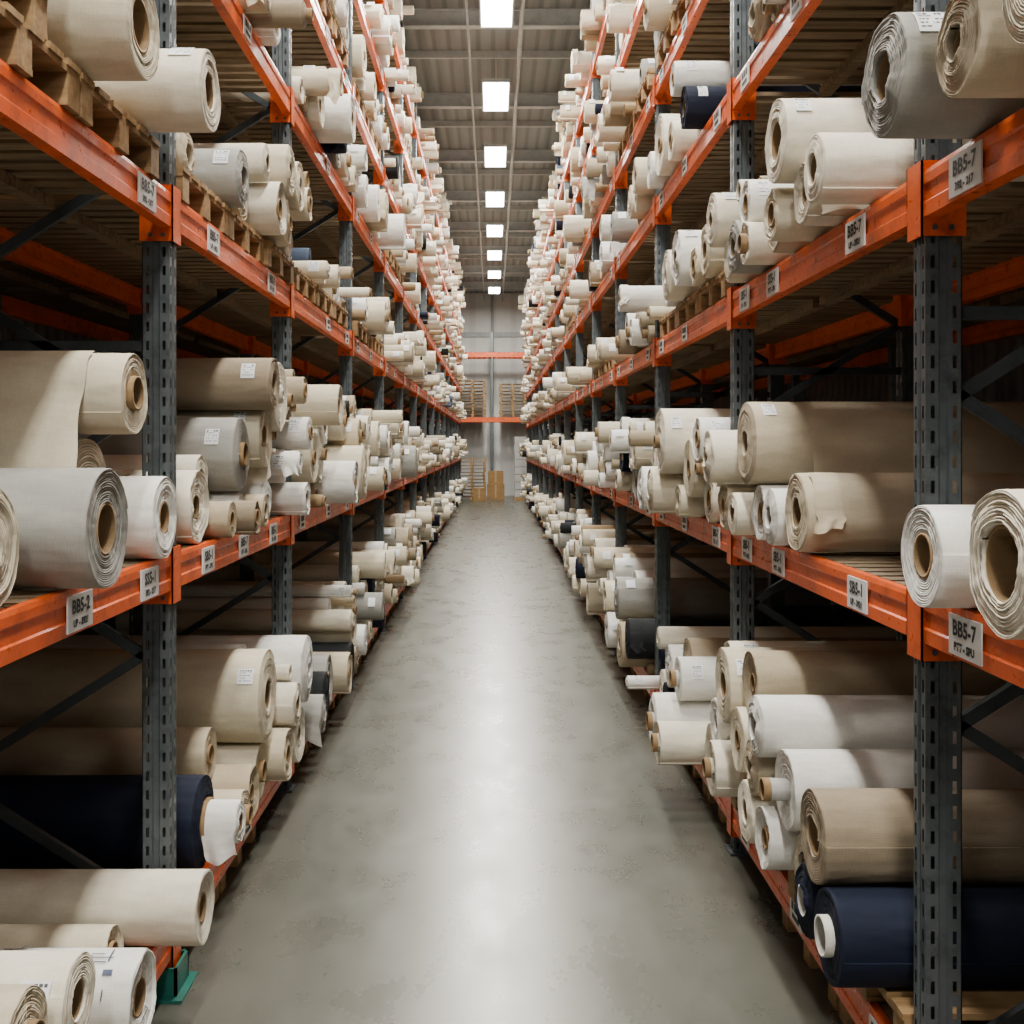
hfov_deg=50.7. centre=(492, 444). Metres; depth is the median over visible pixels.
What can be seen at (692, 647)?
roll
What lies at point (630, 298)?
roll
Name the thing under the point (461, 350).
rolls
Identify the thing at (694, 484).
roll
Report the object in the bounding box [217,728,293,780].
roll
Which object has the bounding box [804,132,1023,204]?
roll
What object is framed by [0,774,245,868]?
roll
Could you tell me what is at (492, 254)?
ceiling light
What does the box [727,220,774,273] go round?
roll
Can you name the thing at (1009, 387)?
wall
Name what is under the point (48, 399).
roll
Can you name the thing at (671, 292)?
roll
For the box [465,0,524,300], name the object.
conduit
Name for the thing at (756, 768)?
roll
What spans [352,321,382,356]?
wooden pallets
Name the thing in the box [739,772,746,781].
roll
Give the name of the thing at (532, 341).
rolls
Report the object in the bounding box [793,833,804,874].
roll
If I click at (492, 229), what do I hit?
ceiling light
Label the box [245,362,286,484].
roll
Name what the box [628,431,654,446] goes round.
roll
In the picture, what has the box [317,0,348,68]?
wooden pallets
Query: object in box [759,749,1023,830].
roll
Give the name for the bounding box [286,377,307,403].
roll
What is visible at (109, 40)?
roll
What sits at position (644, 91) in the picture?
wooden pallets
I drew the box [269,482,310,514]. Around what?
roll
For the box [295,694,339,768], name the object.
wooden pallets
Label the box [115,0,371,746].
rolls
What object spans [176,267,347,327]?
wooden pallets
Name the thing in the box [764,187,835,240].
roll
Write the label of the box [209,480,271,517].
roll
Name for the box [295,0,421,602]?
rolls
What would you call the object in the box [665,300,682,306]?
roll
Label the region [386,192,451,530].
rolls
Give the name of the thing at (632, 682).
roll
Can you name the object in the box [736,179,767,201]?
roll
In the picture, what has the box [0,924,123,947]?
roll
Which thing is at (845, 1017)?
wooden pallets
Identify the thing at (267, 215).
roll
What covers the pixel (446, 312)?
rolls
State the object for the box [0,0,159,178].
wooden pallets
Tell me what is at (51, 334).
wall
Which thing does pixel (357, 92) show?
wooden pallets
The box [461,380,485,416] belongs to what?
wooden pallets
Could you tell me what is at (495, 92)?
ceiling light
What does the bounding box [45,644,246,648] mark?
roll
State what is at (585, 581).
rolls
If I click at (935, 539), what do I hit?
roll
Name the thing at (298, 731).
roll
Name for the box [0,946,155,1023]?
roll
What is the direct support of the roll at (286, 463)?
on the roll
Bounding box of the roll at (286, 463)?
[270,451,302,477]
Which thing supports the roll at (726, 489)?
on the rack at (947, 240)
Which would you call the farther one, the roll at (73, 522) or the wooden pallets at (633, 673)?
the wooden pallets at (633, 673)
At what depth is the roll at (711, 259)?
6.14 m
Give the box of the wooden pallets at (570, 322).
[565,312,575,335]
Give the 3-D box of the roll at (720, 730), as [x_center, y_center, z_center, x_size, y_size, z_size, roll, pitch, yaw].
[2.121,1.449,5.651,1.932,0.248,0.253,0,0,0]
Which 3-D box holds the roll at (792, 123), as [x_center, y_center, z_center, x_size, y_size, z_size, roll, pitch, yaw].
[1.979,-1.183,4.212,1.772,0.324,0.323,0,0,0]
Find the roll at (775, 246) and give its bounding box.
[768,240,812,252]
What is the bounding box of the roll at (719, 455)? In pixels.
[702,430,743,482]
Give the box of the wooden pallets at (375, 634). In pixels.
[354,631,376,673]
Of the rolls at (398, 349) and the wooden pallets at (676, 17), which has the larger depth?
the rolls at (398, 349)
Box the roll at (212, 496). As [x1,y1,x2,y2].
[209,493,243,500]
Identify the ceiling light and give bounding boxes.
[479,0,514,27]
[482,74,509,111]
[484,127,506,167]
[485,189,504,206]
[486,223,503,236]
[487,238,501,259]
[488,260,500,278]
[488,286,500,293]
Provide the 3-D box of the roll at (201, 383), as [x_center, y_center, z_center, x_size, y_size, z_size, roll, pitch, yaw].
[-2.024,-0.319,5.639,1.776,0.272,0.280,0,0,0]
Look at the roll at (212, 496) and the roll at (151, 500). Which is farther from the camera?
the roll at (212, 496)
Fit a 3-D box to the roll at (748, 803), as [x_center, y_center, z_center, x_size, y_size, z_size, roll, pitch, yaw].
[2.063,1.626,4.801,1.897,0.272,0.278,0,0,0]
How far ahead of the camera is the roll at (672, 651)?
7.35 m
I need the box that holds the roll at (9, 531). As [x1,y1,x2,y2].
[0,489,18,605]
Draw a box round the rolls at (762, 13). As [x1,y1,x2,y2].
[748,0,787,41]
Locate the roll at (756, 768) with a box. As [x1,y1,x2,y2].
[745,740,775,795]
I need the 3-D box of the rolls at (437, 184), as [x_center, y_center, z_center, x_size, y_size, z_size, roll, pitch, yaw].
[-2.120,-1.954,22.372,2.360,7.697,2.603,0,0,0]
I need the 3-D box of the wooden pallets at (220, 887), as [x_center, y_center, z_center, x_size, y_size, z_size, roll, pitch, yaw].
[-1.905,2.128,5.260,1.162,0.138,1.600,0,0,0]
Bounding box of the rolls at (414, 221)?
[354,65,433,568]
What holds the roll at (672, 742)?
on the rack at (947, 240)
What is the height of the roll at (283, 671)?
0.093 m
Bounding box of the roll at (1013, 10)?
[1002,0,1023,43]
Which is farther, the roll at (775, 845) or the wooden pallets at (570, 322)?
the wooden pallets at (570, 322)
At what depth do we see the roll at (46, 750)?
5.25 m
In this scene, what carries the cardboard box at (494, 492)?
on the floor
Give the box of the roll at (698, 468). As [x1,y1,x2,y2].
[694,461,703,475]
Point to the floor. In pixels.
(488, 827)
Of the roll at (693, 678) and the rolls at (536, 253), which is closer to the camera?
the roll at (693, 678)
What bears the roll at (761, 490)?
on the rack at (947, 240)
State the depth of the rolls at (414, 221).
16.51 m
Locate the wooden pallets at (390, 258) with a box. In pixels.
[311,250,402,285]
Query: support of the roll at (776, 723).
on the roll at (796, 770)
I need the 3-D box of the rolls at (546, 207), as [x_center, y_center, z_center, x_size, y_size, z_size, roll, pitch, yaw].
[2.126,-1.833,23.720,2.348,7.474,2.596,0,0,0]
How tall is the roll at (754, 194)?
0.218 m
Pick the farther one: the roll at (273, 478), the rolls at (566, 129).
the rolls at (566, 129)
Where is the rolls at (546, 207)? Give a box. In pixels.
[537,189,554,530]
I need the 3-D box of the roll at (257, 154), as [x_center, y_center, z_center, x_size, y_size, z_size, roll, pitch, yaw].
[-2.132,-1.516,5.806,1.856,0.205,0.204,0,0,0]
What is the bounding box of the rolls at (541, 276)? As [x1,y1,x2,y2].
[533,197,554,523]
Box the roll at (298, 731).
[272,707,304,762]
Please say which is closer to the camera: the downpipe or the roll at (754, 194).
the roll at (754, 194)
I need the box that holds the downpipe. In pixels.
[491,294,493,470]
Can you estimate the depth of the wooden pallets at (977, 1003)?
3.45 m
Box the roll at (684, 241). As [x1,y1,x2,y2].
[671,230,703,285]
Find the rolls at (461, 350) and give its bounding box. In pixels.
[419,280,465,496]
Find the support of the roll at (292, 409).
on the roll at (296, 433)
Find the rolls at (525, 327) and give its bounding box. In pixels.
[520,279,563,497]
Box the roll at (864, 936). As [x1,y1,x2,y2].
[814,887,1023,987]
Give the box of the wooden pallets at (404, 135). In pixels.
[390,134,415,178]
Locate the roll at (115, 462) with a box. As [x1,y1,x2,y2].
[103,455,207,482]
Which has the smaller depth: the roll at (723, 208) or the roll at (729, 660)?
the roll at (729, 660)
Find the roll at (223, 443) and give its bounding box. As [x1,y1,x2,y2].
[78,417,249,490]
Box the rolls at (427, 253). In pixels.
[354,117,439,554]
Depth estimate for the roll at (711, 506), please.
6.17 m
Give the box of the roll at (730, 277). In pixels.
[724,238,760,282]
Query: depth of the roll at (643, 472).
7.31 m
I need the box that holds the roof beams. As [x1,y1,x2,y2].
[400,9,590,290]
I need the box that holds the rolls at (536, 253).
[528,231,554,514]
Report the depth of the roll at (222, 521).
5.00 m
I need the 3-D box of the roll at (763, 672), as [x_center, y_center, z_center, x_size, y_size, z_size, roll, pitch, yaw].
[2.106,1.079,4.899,1.890,0.293,0.286,0,0,0]
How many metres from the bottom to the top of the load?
2.528 m
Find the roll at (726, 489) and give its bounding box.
[718,483,787,530]
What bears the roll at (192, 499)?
on the rack at (129, 255)
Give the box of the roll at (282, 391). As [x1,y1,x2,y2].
[278,385,284,403]
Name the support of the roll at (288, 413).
on the roll at (274, 434)
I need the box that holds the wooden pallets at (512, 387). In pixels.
[499,384,525,416]
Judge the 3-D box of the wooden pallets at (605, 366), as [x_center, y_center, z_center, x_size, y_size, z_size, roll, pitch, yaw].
[1.851,-0.891,12.670,1.177,0.138,2.380,0,0,0]
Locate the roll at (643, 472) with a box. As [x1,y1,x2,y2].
[637,466,657,509]
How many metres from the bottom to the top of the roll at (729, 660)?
0.363 m
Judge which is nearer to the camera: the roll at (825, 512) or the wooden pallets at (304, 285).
the roll at (825, 512)
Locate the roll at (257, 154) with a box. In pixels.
[193,143,270,181]
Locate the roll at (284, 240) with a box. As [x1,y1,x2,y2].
[261,200,292,246]
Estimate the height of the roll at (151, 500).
0.315 m
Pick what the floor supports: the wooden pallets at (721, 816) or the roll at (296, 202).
the wooden pallets at (721, 816)
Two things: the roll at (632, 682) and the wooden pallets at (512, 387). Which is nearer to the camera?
the roll at (632, 682)
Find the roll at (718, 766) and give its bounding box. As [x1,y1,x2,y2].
[702,740,739,796]
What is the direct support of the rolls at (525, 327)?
on the rack at (947, 240)
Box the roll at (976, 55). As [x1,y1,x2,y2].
[935,0,1023,97]
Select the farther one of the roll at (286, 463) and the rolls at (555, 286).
the rolls at (555, 286)
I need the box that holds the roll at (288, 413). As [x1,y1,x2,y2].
[285,408,289,419]
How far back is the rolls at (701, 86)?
6.72 m
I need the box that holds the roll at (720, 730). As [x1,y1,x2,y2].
[710,698,730,739]
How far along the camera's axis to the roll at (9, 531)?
2.89 m
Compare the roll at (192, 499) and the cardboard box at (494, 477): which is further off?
the cardboard box at (494, 477)
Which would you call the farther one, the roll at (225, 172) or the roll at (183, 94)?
the roll at (225, 172)
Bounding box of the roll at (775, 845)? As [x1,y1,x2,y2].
[755,806,800,869]
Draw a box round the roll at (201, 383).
[140,358,279,409]
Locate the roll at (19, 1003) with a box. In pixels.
[0,984,47,1023]
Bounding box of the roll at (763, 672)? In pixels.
[742,650,1023,711]
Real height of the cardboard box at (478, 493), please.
0.504 m
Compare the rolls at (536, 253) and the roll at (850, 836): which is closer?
the roll at (850, 836)
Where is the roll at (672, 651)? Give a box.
[665,644,683,687]
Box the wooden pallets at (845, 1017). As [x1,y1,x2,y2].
[782,907,892,1023]
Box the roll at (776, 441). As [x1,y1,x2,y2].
[737,402,1023,483]
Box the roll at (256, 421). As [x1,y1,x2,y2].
[146,410,271,466]
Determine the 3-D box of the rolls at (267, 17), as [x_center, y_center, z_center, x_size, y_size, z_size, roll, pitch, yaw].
[-2.135,-3.947,5.636,2.339,3.447,2.400,0,0,0]
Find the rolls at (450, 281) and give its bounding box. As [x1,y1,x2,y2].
[445,239,459,511]
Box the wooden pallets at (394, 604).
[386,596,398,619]
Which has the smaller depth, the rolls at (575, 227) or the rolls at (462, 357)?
the rolls at (575, 227)
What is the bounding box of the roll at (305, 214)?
[291,187,312,220]
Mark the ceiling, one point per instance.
(433, 75)
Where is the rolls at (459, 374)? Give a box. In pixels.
[434,270,463,500]
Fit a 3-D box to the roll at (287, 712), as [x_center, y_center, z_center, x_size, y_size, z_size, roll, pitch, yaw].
[-2.071,1.512,6.299,1.882,0.251,0.257,0,0,0]
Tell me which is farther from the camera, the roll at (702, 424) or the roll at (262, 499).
the roll at (702, 424)
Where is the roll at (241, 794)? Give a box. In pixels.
[213,789,252,837]
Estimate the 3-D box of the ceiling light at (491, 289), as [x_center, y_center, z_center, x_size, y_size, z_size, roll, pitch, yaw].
[0.050,-6.295,42.100,0.480,0.610,1.440,0,0,0]
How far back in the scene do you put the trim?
46.90 m
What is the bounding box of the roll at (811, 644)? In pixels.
[724,641,905,647]
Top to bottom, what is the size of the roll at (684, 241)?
0.350 m
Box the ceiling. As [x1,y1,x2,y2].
[402,0,590,292]
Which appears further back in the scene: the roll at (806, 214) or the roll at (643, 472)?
the roll at (643, 472)
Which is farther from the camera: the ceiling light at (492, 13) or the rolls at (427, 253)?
the rolls at (427, 253)
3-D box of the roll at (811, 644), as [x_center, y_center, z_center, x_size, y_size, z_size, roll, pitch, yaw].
[2.180,1.166,5.616,1.921,0.295,0.295,0,0,0]
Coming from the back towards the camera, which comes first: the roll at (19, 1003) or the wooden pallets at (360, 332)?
the wooden pallets at (360, 332)
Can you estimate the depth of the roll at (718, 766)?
5.35 m
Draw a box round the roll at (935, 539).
[901,505,976,607]
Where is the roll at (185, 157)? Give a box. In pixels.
[176,133,194,173]
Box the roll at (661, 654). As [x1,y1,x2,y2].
[658,649,664,669]
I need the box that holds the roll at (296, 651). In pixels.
[54,635,312,701]
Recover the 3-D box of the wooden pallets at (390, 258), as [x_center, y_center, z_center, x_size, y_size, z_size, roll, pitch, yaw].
[-1.836,-2.311,14.070,1.182,0.138,2.380,0,0,0]
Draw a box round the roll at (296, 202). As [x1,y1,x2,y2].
[285,161,304,211]
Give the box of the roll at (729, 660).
[715,647,905,722]
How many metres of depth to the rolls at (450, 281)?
30.55 m
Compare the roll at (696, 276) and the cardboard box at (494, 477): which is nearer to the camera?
the roll at (696, 276)
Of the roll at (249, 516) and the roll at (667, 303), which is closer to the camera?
the roll at (249, 516)
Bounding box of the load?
[513,437,526,500]
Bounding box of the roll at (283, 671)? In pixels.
[275,664,291,679]
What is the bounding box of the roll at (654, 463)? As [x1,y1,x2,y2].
[651,446,656,465]
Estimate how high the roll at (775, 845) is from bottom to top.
0.254 m
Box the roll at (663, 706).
[646,692,710,741]
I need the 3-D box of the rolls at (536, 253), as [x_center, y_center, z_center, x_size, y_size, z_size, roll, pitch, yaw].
[2.145,-1.889,29.224,2.311,7.588,2.607,0,0,0]
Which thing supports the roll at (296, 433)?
on the roll at (273, 478)
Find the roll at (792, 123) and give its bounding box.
[765,98,870,183]
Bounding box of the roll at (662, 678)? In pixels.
[659,669,666,691]
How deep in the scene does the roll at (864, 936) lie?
3.43 m
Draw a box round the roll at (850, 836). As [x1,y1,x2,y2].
[800,788,1023,884]
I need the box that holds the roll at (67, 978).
[0,950,95,1023]
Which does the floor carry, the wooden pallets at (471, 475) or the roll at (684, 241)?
the wooden pallets at (471, 475)
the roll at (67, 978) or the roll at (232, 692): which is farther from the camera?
the roll at (232, 692)
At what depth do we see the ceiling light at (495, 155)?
22.38 m
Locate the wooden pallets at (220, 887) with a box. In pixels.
[214,824,255,904]
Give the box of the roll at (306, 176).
[303,171,308,187]
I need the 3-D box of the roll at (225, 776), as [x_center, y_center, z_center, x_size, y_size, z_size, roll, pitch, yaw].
[-2.132,1.766,5.499,1.837,0.273,0.278,0,0,0]
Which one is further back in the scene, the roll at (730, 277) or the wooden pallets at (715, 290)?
the wooden pallets at (715, 290)
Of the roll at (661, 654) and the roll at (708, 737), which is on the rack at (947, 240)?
the roll at (708, 737)
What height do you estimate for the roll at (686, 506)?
0.201 m
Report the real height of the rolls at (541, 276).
7.811 m
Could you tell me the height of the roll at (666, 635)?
0.158 m
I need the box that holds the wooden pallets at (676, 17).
[656,0,690,68]
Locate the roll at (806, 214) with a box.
[794,163,868,225]
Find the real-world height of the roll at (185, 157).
0.231 m
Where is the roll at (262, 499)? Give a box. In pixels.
[243,494,268,526]
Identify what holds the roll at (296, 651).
on the roll at (298, 731)
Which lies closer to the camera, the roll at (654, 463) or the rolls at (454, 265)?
the roll at (654, 463)
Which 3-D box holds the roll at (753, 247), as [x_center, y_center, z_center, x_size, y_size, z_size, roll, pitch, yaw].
[2.102,-0.923,4.952,1.947,0.194,0.196,0,0,0]
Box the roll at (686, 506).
[675,485,705,516]
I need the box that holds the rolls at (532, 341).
[527,257,586,508]
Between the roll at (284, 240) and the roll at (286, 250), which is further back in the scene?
the roll at (286, 250)
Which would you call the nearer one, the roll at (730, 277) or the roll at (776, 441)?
the roll at (776, 441)
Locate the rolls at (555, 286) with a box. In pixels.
[542,157,630,538]
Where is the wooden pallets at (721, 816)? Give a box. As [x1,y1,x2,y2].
[692,765,726,822]
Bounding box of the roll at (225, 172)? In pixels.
[192,149,248,207]
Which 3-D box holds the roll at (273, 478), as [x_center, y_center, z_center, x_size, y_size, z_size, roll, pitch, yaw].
[-2.202,0.129,6.652,1.872,0.209,0.203,0,0,0]
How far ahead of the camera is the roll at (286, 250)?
6.63 m
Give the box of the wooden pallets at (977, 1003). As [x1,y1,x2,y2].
[732,797,1023,1023]
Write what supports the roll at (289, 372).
on the roll at (297, 386)
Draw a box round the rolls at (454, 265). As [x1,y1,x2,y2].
[393,254,461,506]
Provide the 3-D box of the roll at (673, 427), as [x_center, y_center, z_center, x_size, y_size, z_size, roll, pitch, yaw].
[1.846,-0.025,6.848,1.646,0.413,0.407,0,0,0]
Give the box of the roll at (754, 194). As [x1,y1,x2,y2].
[739,180,793,223]
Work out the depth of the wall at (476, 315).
47.00 m
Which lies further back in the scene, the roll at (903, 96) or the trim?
the trim
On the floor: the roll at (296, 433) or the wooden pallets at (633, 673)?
the wooden pallets at (633, 673)
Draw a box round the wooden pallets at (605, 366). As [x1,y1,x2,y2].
[593,360,614,380]
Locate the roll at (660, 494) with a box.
[646,468,683,512]
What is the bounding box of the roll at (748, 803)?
[738,779,776,842]
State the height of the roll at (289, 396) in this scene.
0.167 m
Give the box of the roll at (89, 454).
[76,438,105,467]
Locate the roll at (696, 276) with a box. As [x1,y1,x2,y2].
[689,247,712,284]
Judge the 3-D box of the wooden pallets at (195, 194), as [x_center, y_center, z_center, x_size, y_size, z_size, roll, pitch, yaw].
[-1.846,-1.081,5.640,1.184,0.138,2.380,0,0,0]
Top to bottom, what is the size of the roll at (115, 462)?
0.213 m
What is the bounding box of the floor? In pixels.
[73,496,885,1023]
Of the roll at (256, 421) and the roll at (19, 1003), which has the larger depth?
the roll at (256, 421)
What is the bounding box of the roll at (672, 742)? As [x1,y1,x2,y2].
[651,721,709,764]
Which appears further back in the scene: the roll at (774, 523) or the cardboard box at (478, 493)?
the cardboard box at (478, 493)
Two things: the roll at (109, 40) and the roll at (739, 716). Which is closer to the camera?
the roll at (109, 40)
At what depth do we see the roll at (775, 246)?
4.57 m
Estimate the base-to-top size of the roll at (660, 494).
0.297 m
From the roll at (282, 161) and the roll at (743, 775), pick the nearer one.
the roll at (743, 775)
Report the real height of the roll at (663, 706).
0.352 m
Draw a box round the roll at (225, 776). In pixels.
[211,764,258,816]
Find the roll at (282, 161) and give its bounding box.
[267,144,296,196]
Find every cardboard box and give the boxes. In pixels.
[473,488,484,500]
[487,484,503,499]
[488,471,502,484]
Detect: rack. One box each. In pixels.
[0,0,460,1003]
[419,332,524,470]
[526,0,1023,1023]
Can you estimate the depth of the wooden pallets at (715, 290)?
6.70 m
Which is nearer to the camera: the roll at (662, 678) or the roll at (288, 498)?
the roll at (288, 498)
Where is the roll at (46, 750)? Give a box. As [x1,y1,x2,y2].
[0,727,216,777]
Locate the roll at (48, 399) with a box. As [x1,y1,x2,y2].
[0,351,147,467]
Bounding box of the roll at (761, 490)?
[751,485,787,539]
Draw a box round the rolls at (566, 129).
[551,103,591,566]
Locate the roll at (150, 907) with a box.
[0,869,214,945]
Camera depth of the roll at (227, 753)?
5.76 m
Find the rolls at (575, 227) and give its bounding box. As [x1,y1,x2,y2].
[558,49,651,577]
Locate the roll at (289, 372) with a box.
[284,369,294,376]
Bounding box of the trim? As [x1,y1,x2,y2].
[461,332,524,336]
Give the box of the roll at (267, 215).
[245,182,286,234]
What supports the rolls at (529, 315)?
on the rack at (947, 240)
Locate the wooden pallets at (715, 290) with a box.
[659,270,892,337]
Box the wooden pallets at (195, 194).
[0,166,294,284]
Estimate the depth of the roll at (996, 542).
2.52 m
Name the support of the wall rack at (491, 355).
on the floor
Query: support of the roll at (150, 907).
on the rack at (129, 255)
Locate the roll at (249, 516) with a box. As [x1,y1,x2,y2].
[233,501,261,534]
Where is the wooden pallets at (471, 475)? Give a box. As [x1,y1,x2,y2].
[461,458,485,499]
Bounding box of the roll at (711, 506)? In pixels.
[703,482,719,522]
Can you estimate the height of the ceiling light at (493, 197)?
0.610 m
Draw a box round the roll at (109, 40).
[47,0,159,80]
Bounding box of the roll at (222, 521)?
[202,501,236,537]
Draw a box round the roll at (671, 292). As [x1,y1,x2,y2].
[662,250,701,300]
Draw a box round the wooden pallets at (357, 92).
[352,77,380,159]
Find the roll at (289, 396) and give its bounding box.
[287,388,292,412]
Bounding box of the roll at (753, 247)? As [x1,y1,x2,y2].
[737,222,793,264]
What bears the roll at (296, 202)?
on the roll at (284, 240)
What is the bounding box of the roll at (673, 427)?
[653,409,729,473]
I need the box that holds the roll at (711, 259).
[700,224,723,277]
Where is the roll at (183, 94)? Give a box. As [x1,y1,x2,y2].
[93,47,220,132]
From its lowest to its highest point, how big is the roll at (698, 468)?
0.084 m
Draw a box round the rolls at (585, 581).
[572,0,700,614]
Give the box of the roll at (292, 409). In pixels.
[289,404,295,411]
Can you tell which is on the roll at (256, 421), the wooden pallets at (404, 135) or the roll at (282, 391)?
the roll at (282, 391)
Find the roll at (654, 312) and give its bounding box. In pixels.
[646,306,675,319]
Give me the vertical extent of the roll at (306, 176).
0.111 m
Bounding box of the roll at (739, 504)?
[728,493,755,534]
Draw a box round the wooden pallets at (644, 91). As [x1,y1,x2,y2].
[617,68,654,162]
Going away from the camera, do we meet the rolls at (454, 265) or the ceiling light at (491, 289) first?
the rolls at (454, 265)
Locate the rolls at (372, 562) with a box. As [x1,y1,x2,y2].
[193,2,409,638]
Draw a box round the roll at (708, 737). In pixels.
[705,723,712,756]
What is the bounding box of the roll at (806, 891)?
[795,862,1023,938]
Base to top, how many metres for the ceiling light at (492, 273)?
0.610 m
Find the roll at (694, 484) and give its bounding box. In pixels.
[683,439,705,496]
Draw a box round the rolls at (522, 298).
[518,291,528,496]
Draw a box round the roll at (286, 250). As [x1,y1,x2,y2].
[278,232,292,256]
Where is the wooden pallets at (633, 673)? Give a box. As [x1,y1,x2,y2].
[631,667,650,698]
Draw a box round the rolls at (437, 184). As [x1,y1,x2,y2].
[417,159,445,531]
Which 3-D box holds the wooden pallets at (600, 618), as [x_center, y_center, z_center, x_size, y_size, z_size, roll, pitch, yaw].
[1.905,2.128,12.700,1.162,0.138,2.420,0,0,0]
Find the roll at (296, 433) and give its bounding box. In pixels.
[272,417,312,449]
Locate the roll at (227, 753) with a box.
[216,743,266,798]
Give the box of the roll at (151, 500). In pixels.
[119,476,176,558]
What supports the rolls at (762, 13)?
on the rack at (947, 240)
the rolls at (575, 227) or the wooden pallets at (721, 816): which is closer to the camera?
the wooden pallets at (721, 816)
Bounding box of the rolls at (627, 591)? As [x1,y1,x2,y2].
[592,0,844,674]
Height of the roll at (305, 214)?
0.207 m
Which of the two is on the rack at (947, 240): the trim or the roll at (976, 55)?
the roll at (976, 55)
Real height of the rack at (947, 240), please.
8.250 m
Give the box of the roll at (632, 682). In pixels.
[625,676,659,688]
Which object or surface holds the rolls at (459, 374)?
on the rack at (129, 255)
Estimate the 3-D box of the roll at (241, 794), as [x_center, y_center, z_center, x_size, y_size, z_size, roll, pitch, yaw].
[-2.077,1.786,5.222,1.814,0.231,0.238,0,0,0]
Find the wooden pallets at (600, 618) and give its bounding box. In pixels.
[596,615,604,627]
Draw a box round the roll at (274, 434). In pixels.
[272,432,276,440]
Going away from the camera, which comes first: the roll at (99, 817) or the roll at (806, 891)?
the roll at (806, 891)
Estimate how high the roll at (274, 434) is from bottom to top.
0.207 m
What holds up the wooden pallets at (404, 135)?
on the rack at (129, 255)
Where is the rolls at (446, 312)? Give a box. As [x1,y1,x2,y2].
[434,218,455,511]
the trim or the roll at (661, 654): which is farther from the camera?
the trim
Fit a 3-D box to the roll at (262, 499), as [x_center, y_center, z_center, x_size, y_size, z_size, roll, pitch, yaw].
[-2.095,0.346,5.699,1.802,0.174,0.172,0,0,0]
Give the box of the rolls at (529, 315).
[522,276,534,502]
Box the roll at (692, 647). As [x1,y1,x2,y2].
[683,638,895,656]
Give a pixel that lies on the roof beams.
(422, 18)
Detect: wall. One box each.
[2,288,128,352]
[434,293,611,495]
[612,295,1023,421]
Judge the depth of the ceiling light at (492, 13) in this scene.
15.02 m
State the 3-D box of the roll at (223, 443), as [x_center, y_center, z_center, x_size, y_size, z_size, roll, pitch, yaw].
[-2.221,0.048,5.449,1.949,0.372,0.371,0,0,0]
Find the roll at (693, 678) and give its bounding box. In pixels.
[669,656,716,700]
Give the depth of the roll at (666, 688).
7.46 m
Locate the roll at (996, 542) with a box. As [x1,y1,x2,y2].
[969,489,1023,639]
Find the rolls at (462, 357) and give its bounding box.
[434,287,467,493]
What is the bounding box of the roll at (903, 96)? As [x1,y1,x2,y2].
[861,12,1023,138]
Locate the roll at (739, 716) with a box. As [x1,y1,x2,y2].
[730,707,748,771]
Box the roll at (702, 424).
[693,417,729,460]
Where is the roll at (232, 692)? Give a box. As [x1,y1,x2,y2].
[0,648,276,741]
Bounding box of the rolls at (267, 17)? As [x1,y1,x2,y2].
[237,0,313,45]
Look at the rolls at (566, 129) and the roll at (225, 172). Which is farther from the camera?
the rolls at (566, 129)
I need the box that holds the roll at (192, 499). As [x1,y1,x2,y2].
[114,470,208,543]
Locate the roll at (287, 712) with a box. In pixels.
[273,682,300,725]
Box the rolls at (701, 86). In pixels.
[643,0,861,188]
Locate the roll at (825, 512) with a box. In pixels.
[785,473,1023,551]
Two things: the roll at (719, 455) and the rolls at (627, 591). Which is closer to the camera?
the roll at (719, 455)
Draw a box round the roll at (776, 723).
[748,695,1023,756]
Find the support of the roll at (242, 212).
on the wooden pallets at (195, 194)
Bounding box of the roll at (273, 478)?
[268,449,285,482]
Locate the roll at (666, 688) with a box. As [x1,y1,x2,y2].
[663,682,675,691]
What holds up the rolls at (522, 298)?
on the rack at (947, 240)
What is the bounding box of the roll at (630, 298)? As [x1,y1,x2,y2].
[618,285,665,311]
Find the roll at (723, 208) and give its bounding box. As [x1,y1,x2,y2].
[706,192,740,247]
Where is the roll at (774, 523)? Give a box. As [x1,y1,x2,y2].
[763,488,789,545]
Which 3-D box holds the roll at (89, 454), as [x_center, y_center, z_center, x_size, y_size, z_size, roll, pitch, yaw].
[-2.304,0.205,3.718,1.832,0.458,0.465,0,0,0]
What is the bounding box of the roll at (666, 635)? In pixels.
[656,626,895,648]
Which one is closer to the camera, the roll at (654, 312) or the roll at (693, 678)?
the roll at (693, 678)
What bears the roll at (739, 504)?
on the rack at (947, 240)
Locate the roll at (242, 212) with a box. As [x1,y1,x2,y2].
[231,196,248,220]
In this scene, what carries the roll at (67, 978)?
on the roll
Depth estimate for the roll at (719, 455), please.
5.43 m
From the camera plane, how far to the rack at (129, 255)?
5.65 m
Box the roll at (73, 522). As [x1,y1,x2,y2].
[0,468,127,588]
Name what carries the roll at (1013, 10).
on the rack at (947, 240)

